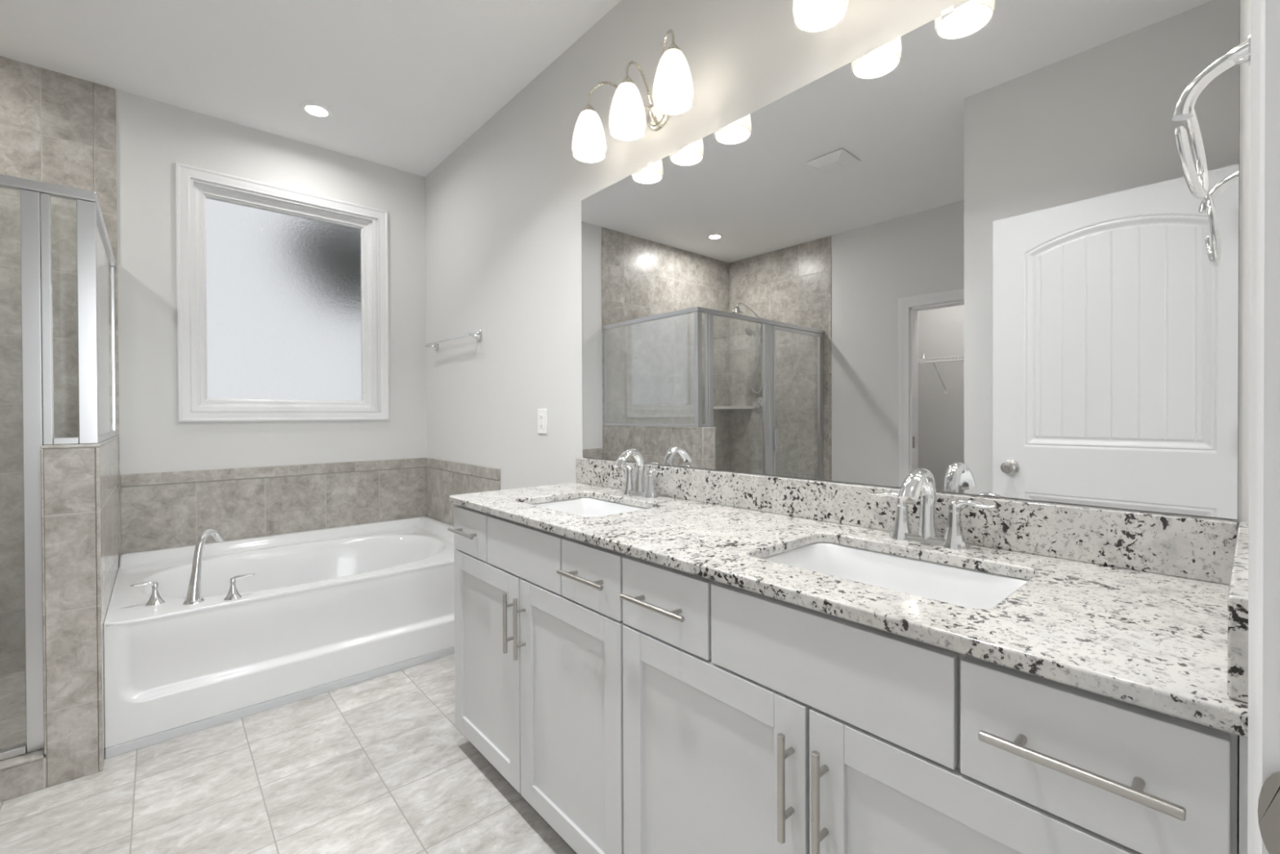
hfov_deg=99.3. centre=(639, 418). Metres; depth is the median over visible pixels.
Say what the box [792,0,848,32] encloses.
vanity light
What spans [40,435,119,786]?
wall
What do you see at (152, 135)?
wall
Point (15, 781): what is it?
trim
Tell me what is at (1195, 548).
backsplash
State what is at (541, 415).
receptacle
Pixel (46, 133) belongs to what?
wall
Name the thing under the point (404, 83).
ceiling
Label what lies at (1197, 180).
towel ring
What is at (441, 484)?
tile backsplash
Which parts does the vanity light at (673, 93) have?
lamp shade, arm, lamp shade, arm, arm, lamp shade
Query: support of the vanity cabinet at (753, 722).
on the floor
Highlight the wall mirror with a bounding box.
[581,0,1239,519]
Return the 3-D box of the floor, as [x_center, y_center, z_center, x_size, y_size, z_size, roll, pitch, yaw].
[-1.728,1.185,0.860,4.332,0.135,3.852,-1,1,-41]
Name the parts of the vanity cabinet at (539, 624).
handle, drawer, cabinet door, handle, handle, false drawer, frame, cabinet door, handle, drawer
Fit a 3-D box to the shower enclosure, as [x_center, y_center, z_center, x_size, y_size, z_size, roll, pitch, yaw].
[-2.744,0.152,1.638,1.643,1.787,1.077,-1,1,-41]
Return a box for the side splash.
[1227,521,1248,702]
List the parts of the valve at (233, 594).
handle stem, lever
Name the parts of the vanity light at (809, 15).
bulb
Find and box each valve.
[129,581,164,606]
[223,573,254,600]
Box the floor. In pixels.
[0,653,577,853]
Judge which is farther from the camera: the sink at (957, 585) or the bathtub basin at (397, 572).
the bathtub basin at (397, 572)
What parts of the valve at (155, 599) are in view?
lever, handle stem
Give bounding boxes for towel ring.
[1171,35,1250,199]
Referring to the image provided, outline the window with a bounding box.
[175,162,389,422]
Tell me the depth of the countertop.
0.82 m
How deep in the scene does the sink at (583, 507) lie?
1.92 m
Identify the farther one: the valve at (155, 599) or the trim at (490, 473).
the trim at (490, 473)
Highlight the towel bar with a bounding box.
[425,329,481,350]
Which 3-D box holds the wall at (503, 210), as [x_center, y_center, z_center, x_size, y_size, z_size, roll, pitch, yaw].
[-0.116,-0.218,2.201,0.120,2.709,3.732,-1,1,-41]
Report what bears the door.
in the wall
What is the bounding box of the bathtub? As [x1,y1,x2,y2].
[103,515,456,759]
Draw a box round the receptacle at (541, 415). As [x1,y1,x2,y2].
[539,413,543,428]
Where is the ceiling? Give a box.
[0,0,621,177]
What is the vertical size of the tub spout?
0.263 m
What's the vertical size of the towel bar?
0.054 m
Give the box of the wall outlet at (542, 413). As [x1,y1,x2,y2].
[537,408,546,433]
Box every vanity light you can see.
[571,28,693,163]
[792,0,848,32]
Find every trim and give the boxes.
[0,747,44,770]
[0,754,47,802]
[426,457,500,490]
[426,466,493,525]
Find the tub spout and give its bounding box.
[182,528,224,605]
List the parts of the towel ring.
arm, wall plate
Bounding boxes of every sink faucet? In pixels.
[613,448,665,497]
[867,467,995,549]
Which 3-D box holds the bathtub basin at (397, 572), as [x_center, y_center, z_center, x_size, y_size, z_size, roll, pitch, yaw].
[-1.599,0.853,2.690,1.447,0.422,1.025,-1,1,-41]
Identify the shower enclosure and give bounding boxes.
[0,173,116,760]
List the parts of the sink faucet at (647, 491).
lever, handle, spout, plate, handle, lever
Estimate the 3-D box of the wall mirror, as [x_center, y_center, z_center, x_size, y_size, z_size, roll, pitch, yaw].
[0.364,-0.371,1.559,0.008,1.065,1.821,-1,1,-41]
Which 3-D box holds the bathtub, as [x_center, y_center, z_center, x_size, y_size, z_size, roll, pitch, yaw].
[-1.598,0.890,2.689,1.448,0.496,1.028,-1,1,-41]
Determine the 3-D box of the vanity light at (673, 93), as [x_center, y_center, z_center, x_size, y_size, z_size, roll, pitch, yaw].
[-0.011,-1.072,1.823,0.208,0.250,0.551,-1,1,-41]
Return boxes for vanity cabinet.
[447,505,628,853]
[619,555,1248,853]
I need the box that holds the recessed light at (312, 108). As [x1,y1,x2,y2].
[299,102,333,118]
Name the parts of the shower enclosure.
jamb post, glass panel, corner post, glass panel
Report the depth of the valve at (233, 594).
2.08 m
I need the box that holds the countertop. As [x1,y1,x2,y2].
[448,482,1248,737]
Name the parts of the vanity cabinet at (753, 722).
handle, drawer, cabinet door, handle, handle, false drawer, cabinet door, handle, drawer, cabinet filler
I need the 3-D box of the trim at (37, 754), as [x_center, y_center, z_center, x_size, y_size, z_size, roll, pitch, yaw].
[-2.454,1.053,1.224,1.518,0.010,0.121,-1,1,-41]
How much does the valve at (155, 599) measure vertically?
0.088 m
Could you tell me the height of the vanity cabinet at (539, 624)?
0.850 m
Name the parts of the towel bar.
post, post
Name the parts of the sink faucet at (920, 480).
lever, handle, spout, plate, handle, lever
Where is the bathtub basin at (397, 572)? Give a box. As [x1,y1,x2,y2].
[106,515,456,626]
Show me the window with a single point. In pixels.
(276, 291)
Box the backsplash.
[575,457,1237,584]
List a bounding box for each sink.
[531,497,647,517]
[760,542,1028,608]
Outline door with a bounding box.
[1247,0,1279,853]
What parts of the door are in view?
strike plate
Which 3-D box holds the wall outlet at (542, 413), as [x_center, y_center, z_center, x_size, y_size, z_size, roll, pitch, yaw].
[-0.447,0.012,2.480,0.009,0.114,0.076,-1,1,-41]
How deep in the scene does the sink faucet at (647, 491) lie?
1.85 m
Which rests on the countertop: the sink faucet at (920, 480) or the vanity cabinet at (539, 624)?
the sink faucet at (920, 480)
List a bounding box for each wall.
[0,56,93,675]
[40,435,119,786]
[93,82,426,555]
[425,0,1250,526]
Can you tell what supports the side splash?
on the countertop

